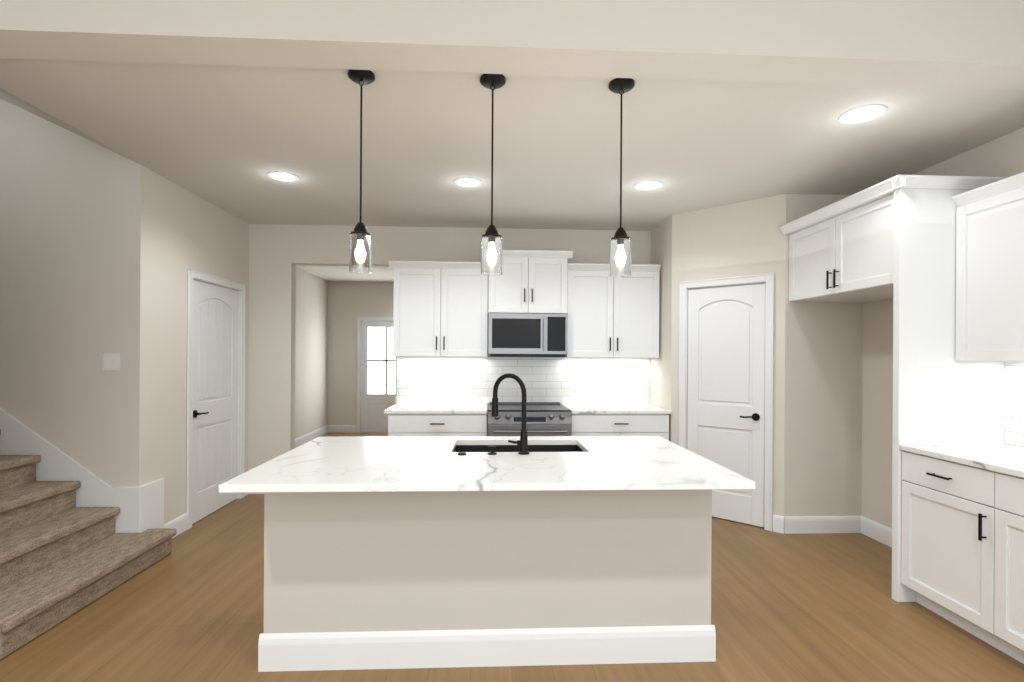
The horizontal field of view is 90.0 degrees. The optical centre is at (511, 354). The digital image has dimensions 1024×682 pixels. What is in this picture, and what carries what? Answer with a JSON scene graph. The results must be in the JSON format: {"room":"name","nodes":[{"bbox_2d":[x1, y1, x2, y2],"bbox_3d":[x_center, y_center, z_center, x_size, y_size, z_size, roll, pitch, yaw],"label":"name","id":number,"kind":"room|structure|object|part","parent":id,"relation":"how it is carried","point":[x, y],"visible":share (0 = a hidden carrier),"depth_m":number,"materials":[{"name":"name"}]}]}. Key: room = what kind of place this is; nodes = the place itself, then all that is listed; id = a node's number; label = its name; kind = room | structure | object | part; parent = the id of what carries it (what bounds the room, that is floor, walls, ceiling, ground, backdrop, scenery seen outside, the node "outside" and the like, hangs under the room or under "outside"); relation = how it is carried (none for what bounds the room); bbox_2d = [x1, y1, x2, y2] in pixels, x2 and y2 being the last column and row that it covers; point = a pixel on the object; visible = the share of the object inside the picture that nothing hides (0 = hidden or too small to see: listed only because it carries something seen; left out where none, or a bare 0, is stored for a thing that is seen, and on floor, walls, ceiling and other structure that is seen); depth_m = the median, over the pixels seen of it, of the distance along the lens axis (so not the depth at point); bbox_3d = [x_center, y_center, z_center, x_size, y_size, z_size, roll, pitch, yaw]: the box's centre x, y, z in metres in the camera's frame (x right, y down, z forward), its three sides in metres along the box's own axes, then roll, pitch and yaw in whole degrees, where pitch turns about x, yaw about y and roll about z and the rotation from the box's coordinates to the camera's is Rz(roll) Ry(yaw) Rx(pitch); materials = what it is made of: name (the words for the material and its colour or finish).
{"room":"kitchen","nodes":[
{"label":"kitchen","id":0,"kind":"room"},
{"bbox_2d":[0,88,134,161],"bbox_3d":[-4.433,-2.246,2.815,3.780,1.819,1.560,0,0,-3],"label":"ceiling","id":1,"kind":"structure","parent":0,"point":[7,96],"depth_m":3.17,"materials":[{"name":"white paint"}]},
{"bbox_2d":[0,99,151,486],"bbox_3d":[-4.475,-0.907,3.534,3.780,4.600,0.120,0,0,-3],"label":"wall","id":2,"kind":"structure","parent":0,"point":[75,255],"depth_m":3.54,"materials":[{"name":"beige paint"}]},
{"bbox_2d":[0,407,163,532],"bbox_3d":[-4.472,-0.175,3.590,3.800,3.138,0.270,0,0,-3],"label":"skirting board","id":3,"kind":"object","parent":2,"relation":"attached to","point":[141,508],"depth_m":3.53,"materials":[{"name":"white wood"}]},
{"bbox_2d":[103,354,120,369],"bbox_3d":[-2.776,0.049,3.548,0.116,0.116,0.010,0,0,-3],"label":"switch plate","id":4,"kind":"object","parent":2,"relation":"attached to","point":[111,361],"visible":1,"depth_m":3.55,"materials":[{"name":"white plastic"}]},
{"bbox_2d":[150,171,248,523],"bbox_3d":[-2.691,0.039,4.429,0.120,2.730,1.500,0,0,-3],"label":"wall","id":5,"kind":"structure","parent":0,"point":[192,231],"depth_m":3.99,"materials":[{"name":"beige paint"}]},
{"bbox_2d":[164,513,186,537],"bbox_3d":[-2.609,1.337,3.964,0.014,0.135,0.302,0,0,-3],"label":"baseboard","id":6,"kind":"structure","parent":5,"relation":"attached to","point":[179,523],"depth_m":4.00,"materials":[{"name":"white wood"}]},
{"bbox_2d":[186,269,244,529],"bbox_3d":[-2.673,0.356,4.585,0.162,2.096,0.942,0,0,-3],"label":"door","id":7,"kind":"structure","parent":5,"relation":"in","point":[215,380],"depth_m":4.55,"materials":[{"name":"white wood"}]},
{"bbox_2d":[295,267,326,438],"bbox_3d":[-3.307,0.035,7.323,0.120,2.730,4.100,0,0,-3],"label":"wall","id":8,"kind":"structure","parent":0,"point":[311,290],"depth_m":8.37,"materials":[{"name":"beige paint"}]},
{"bbox_2d":[295,425,327,447],"bbox_3d":[-3.245,1.333,7.266,0.014,0.135,3.980,0,0,-3],"label":"baseboard","id":9,"kind":"structure","parent":8,"relation":"attached to","point":[299,441],"depth_m":8.36,"materials":[{"name":"white wood"}]},
{"bbox_2d":[327,281,393,424],"bbox_3d":[-1.497,0.046,9.400,3.690,2.730,0.120,0,0,-3],"label":"wall","id":10,"kind":"structure","parent":0,"point":[328,313],"depth_m":9.27,"materials":[{"name":"beige paint"}]},
{"bbox_2d":[328,425,356,432],"bbox_3d":[-3.065,1.334,9.260,0.500,0.135,0.014,0,0,-3],"label":"baseboard","id":11,"kind":"structure","parent":10,"relation":"attached to","point":[331,428],"depth_m":9.25,"materials":[{"name":"white wood"}]},
{"bbox_2d":[357,317,394,432],"bbox_3d":[-2.287,0.358,9.336,1.042,2.096,0.162,0,0,-3],"label":"hall door","id":12,"kind":"structure","parent":10,"relation":"in","point":[375,378],"depth_m":9.31,"materials":[{"name":"white wood"}]},
{"bbox_2d":[248,224,650,470],"bbox_3d":[-0.201,0.054,5.356,6.300,2.730,0.120,0,0,-3],"label":"wall","id":13,"kind":"structure","parent":0,"point":[278,253],"depth_m":5.20,"materials":[{"name":"beige paint"}]},
{"bbox_2d":[392,261,487,357],"bbox_3d":[-0.693,-0.440,5.097,0.906,0.912,0.347,0,0,-3],"label":"upper cabinet","id":14,"kind":"object","parent":13,"relation":"attached to","point":[442,311],"depth_m":4.93,"materials":[{"name":"white wood"}]},
{"bbox_2d":[396,354,649,403],"bbox_3d":[0.133,0.253,5.307,2.626,0.505,0.006,0,0,-3],"label":"backsplash","id":15,"kind":"structure","parent":13,"relation":"attached to","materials":[{"name":"tile"}]},
{"bbox_2d":[488,250,567,313],"bbox_3d":[0.146,-0.701,5.112,0.762,0.600,0.397,0,0,-3],"label":"upper cabinet","id":16,"kind":"object","parent":13,"relation":"attached to","point":[538,283],"depth_m":4.92,"materials":[{"name":"white wood"}]},
{"bbox_2d":[488,313,567,356],"bbox_3d":[0.145,-0.188,5.082,0.759,0.418,0.440,0,0,-3],"label":"microwave","id":17,"kind":"object","parent":16,"relation":"attached to","point":[525,335],"visible":1,"depth_m":4.89,"materials":[{"name":"silver metal"}]},
{"bbox_2d":[560,263,660,357],"bbox_3d":[0.985,-0.430,5.176,0.914,0.912,0.347,0,0,-3],"label":"upper cabinet","id":18,"kind":"object","parent":13,"relation":"attached to","point":[609,317],"depth_m":5.01,"materials":[{"name":"white wood"}]},
{"bbox_2d":[0,432,1023,681],"bbox_3d":[-1.671,1.440,3.426,9.400,0.060,12.200,0,0,-3],"label":"floor","id":19,"kind":"structure","parent":0,"point":[784,608],"depth_m":2.65,"materials":[{"name":"brown wood"}]},
{"bbox_2d":[0,429,176,659],"bbox_3d":[-4.089,0.226,2.907,3.508,2.340,1.290,0,0,-3],"label":"staircase","id":20,"kind":"structure","parent":19,"relation":"on","point":[63,557],"depth_m":3.04,"materials":[{"name":"brown carpet"}]},
{"bbox_2d":[388,414,486,435],"bbox_3d":[-0.690,0.973,4.953,0.896,0.885,0.637,0,0,-3],"label":"base cabinet","id":21,"kind":"object","parent":19,"relation":"on","point":[398,424],"depth_m":4.63,"materials":[{"name":"white wood"}]},
{"bbox_2d":[384,402,487,413],"bbox_3d":[-0.702,0.516,4.946,0.926,0.030,0.648,0,0,-3],"label":"countertop","id":22,"kind":"structure","parent":21,"relation":"on","point":[401,407],"depth_m":4.81,"materials":[{"name":"white stone"}]},
{"bbox_2d":[258,489,717,671],"bbox_3d":[-0.109,0.978,2.735,2.082,0.884,0.806,0,0,-3],"label":"kitchen island","id":23,"kind":"object","parent":19,"relation":"on","point":[405,552],"depth_m":2.34,"materials":[{"name":"grey paint"}]},
{"bbox_2d":[219,437,754,492],"bbox_3d":[-0.100,0.520,2.596,2.110,0.031,1.164,0,0,-3],"label":"island countertop","id":24,"kind":"structure","parent":23,"relation":"on","point":[321,464],"depth_m":2.30,"materials":[{"name":"white stone"}]},
{"bbox_2d":[487,373,530,452],"bbox_3d":[-0.019,0.300,2.666,0.216,0.411,0.169,0,0,-3],"label":"faucet","id":25,"kind":"object","parent":24,"relation":"on","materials":[{"name":"black metal"}]},
{"bbox_2d":[459,441,578,448],"bbox_3d":[0.037,0.651,2.860,0.744,0.253,0.404,0,0,-3],"label":"sink","id":26,"kind":"object","parent":24,"relation":"in","point":[462,444],"depth_m":3.05,"materials":[{"name":"black metal"}]},
{"bbox_2d":[488,402,571,435],"bbox_3d":[0.144,0.953,4.934,0.764,0.935,0.736,0,0,-3],"label":"range","id":27,"kind":"object","parent":19,"relation":"on","point":[548,419],"visible":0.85,"depth_m":4.63,"materials":[{"name":"silver metal"}]},
{"bbox_2d":[571,410,668,440],"bbox_3d":[0.983,0.983,5.031,0.914,0.885,0.637,0,0,-3],"label":"base cabinet","id":28,"kind":"object","parent":19,"relation":"on","point":[582,424],"depth_m":4.71,"materials":[{"name":"white wood"}]},
{"bbox_2d":[560,402,671,413],"bbox_3d":[0.994,0.526,5.026,0.930,0.030,0.648,0,0,-3],"label":"countertop","id":29,"kind":"structure","parent":28,"relation":"on","point":[576,407],"depth_m":4.90,"materials":[{"name":"white stone"}]},
{"bbox_2d":[895,448,974,635],"bbox_3d":[2.584,0.993,2.679,0.633,0.885,0.606,0,0,-3],"label":"base cabinet","id":30,"kind":"object","parent":19,"relation":"on","point":[935,495],"depth_m":2.75,"materials":[{"name":"white wood"}]},
{"bbox_2d":[899,444,1023,475],"bbox_3d":[2.620,0.536,1.844,0.644,0.030,2.278,0,0,-3],"label":"countertop","id":31,"kind":"structure","parent":30,"relation":"on","point":[1009,457],"depth_m":2.71,"materials":[{"name":"white stone"}]},
{"bbox_2d":[975,464,1023,663],"bbox_3d":[2.614,0.993,2.030,0.633,0.885,0.937,0,0,-3],"label":"base cabinet","id":32,"kind":"object","parent":19,"relation":"on","point":[999,495],"depth_m":2.40,"materials":[{"name":"white wood"}]},
{"bbox_2d":[0,0,1023,281],"bbox_3d":[-0.105,-1.508,3.498,6.300,0.426,12.200,0,0,-3],"label":"ceiling","id":33,"kind":"structure","parent":0,"point":[226,104],"depth_m":2.60,"materials":[{"name":"white paint"}]},
{"bbox_2d":[267,171,298,181],"bbox_3d":[-1.691,-1.317,3.785,0.216,0.007,0.216,0,0,-3],"label":"recessed light","id":34,"kind":"object","parent":33,"relation":"in","point":[282,176],"visible":1,"depth_m":3.78,"materials":[{"name":"white plastic"}]},
{"bbox_2d":[348,69,374,273],"bbox_3d":[-0.708,-0.852,2.399,0.124,0.925,0.124,0,0,-3],"label":"pendant light","id":35,"kind":"object","parent":33,"relation":"hanging from","point":[360,249],"visible":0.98,"depth_m":2.37,"materials":[{"name":"black metal"}]},
{"bbox_3d":[-0.710,-0.479,2.399,0.102,0.180,0.102,0,0,-3],"label":"lamp shade","id":36,"kind":"part","parent":35,"relation":"part of","materials":[{"name":"clear glass"}]},
{"bbox_2d":[454,177,481,186],"bbox_3d":[-0.335,-1.308,3.888,0.216,0.007,0.216,0,0,-3],"label":"recessed light","id":37,"kind":"object","parent":33,"relation":"in","point":[467,182],"visible":1,"depth_m":3.89,"materials":[{"name":"white plastic"}]},
{"bbox_2d":[480,74,505,275],"bbox_3d":[-0.094,-0.848,2.433,0.124,0.925,0.124,0,0,-3],"label":"pendant light","id":38,"kind":"object","parent":33,"relation":"hanging from","point":[491,249],"visible":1,"depth_m":2.40,"materials":[{"name":"black metal"}]},
{"bbox_3d":[-0.096,-0.476,2.433,0.102,0.180,0.102,0,0,-3],"label":"lamp shade","id":39,"kind":"part","parent":38,"relation":"part of","materials":[{"name":"clear glass"}]},
{"bbox_2d":[608,78,634,276],"bbox_3d":[0.525,-0.844,2.467,0.124,0.925,0.124,0,0,-3],"label":"pendant light","id":40,"kind":"object","parent":33,"relation":"hanging from","point":[620,253],"visible":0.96,"depth_m":2.44,"materials":[{"name":"black metal"}]},
{"bbox_3d":[0.523,-0.472,2.467,0.102,0.180,0.102,0,0,-3],"label":"lamp shade","id":41,"kind":"part","parent":40,"relation":"part of","materials":[{"name":"clear glass"}]},
{"bbox_2d":[634,180,662,189],"bbox_3d":[1.045,-1.300,3.933,0.216,0.007,0.216,0,0,-3],"label":"recessed light","id":42,"kind":"object","parent":33,"relation":"in","point":[648,185],"visible":1,"depth_m":3.93,"materials":[{"name":"white plastic"}]},
{"bbox_2d":[839,104,886,123],"bbox_3d":[1.891,-1.295,2.761,0.216,0.007,0.216,0,0,-3],"label":"recessed light","id":43,"kind":"object","parent":33,"relation":"in","point":[866,113],"visible":1,"depth_m":2.75,"materials":[{"name":"white plastic"}]},
{"bbox_2d":[650,215,671,441],"bbox_3d":[1.524,0.064,5.067,0.120,2.730,0.620,0,0,-3],"label":"wall","id":44,"kind":"structure","parent":0,"point":[661,236],"depth_m":4.97,"materials":[{"name":"beige paint"}]},
{"bbox_2d":[671,194,785,529],"bbox_3d":[1.877,0.066,4.481,0.959,2.730,0.120,0,0,42],"label":"wall","id":45,"kind":"structure","parent":0,"point":[746,238],"depth_m":4.35,"materials":[{"name":"beige paint"}]},
{"bbox_2d":[678,273,773,530],"bbox_3d":[1.857,0.383,4.461,0.792,2.096,0.162,0,0,42],"label":"pantry door","id":46,"kind":"structure","parent":45,"relation":"in","point":[726,342],"depth_m":4.40,"materials":[{"name":"white wood"}]},
{"bbox_2d":[772,514,783,533],"bbox_3d":[1.825,1.363,4.431,0.959,0.135,0.014,0,0,42],"label":"baseboard","id":47,"kind":"structure","parent":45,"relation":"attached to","point":[778,523],"depth_m":4.13,"materials":[{"name":"white wood"}]},
{"bbox_2d":[784,194,862,515],"bbox_3d":[2.514,0.070,4.192,0.644,2.730,0.120,0,0,-3],"label":"wall","id":48,"kind":"structure","parent":0,"point":[823,415],"depth_m":4.13,"materials":[{"name":"beige paint"}]},
{"bbox_2d":[784,516,860,533],"bbox_3d":[2.500,1.367,4.125,0.624,0.135,0.014,0,0,-3],"label":"baseboard","id":49,"kind":"structure","parent":48,"relation":"attached to","point":[792,524],"depth_m":4.12,"materials":[{"name":"white wood"}]},
{"bbox_2d":[862,127,1023,528],"bbox_3d":[3.024,-0.132,1.493,0.120,3.140,7.900,0,0,-3],"label":"wall","id":50,"kind":"structure","parent":0,"point":[1002,156],"depth_m":3.92,"materials":[{"name":"beige paint"}]},
{"bbox_2d":[861,516,891,547],"bbox_3d":[2.850,1.369,3.598,0.014,0.135,1.100,0,0,-3],"label":"baseboard","id":51,"kind":"structure","parent":50,"relation":"attached to","point":[879,532],"depth_m":3.97,"materials":[{"name":"white wood"}]},
{"bbox_2d":[787,184,974,302],"bbox_3d":[2.559,-0.705,3.580,0.617,0.560,1.103,0,0,-3],"label":"upper cabinet","id":52,"kind":"object","parent":50,"relation":"attached to","point":[939,260],"depth_m":3.19,"materials":[{"name":"white wood"}]},
{"bbox_3d":[2.523,-0.996,3.533,0.697,0.062,1.193,0,0,-3],"label":"crown","id":53,"kind":"part","parent":52,"relation":"part of","materials":[{"name":"white wood"}]},
{"bbox_2d":[951,172,1023,363],"bbox_3d":[2.752,-0.442,2.694,0.312,0.957,0.591,0,0,-3],"label":"upper cabinet","id":54,"kind":"object","parent":50,"relation":"attached to","point":[987,220],"depth_m":2.79,"materials":[{"name":"white wood"}]}
]}

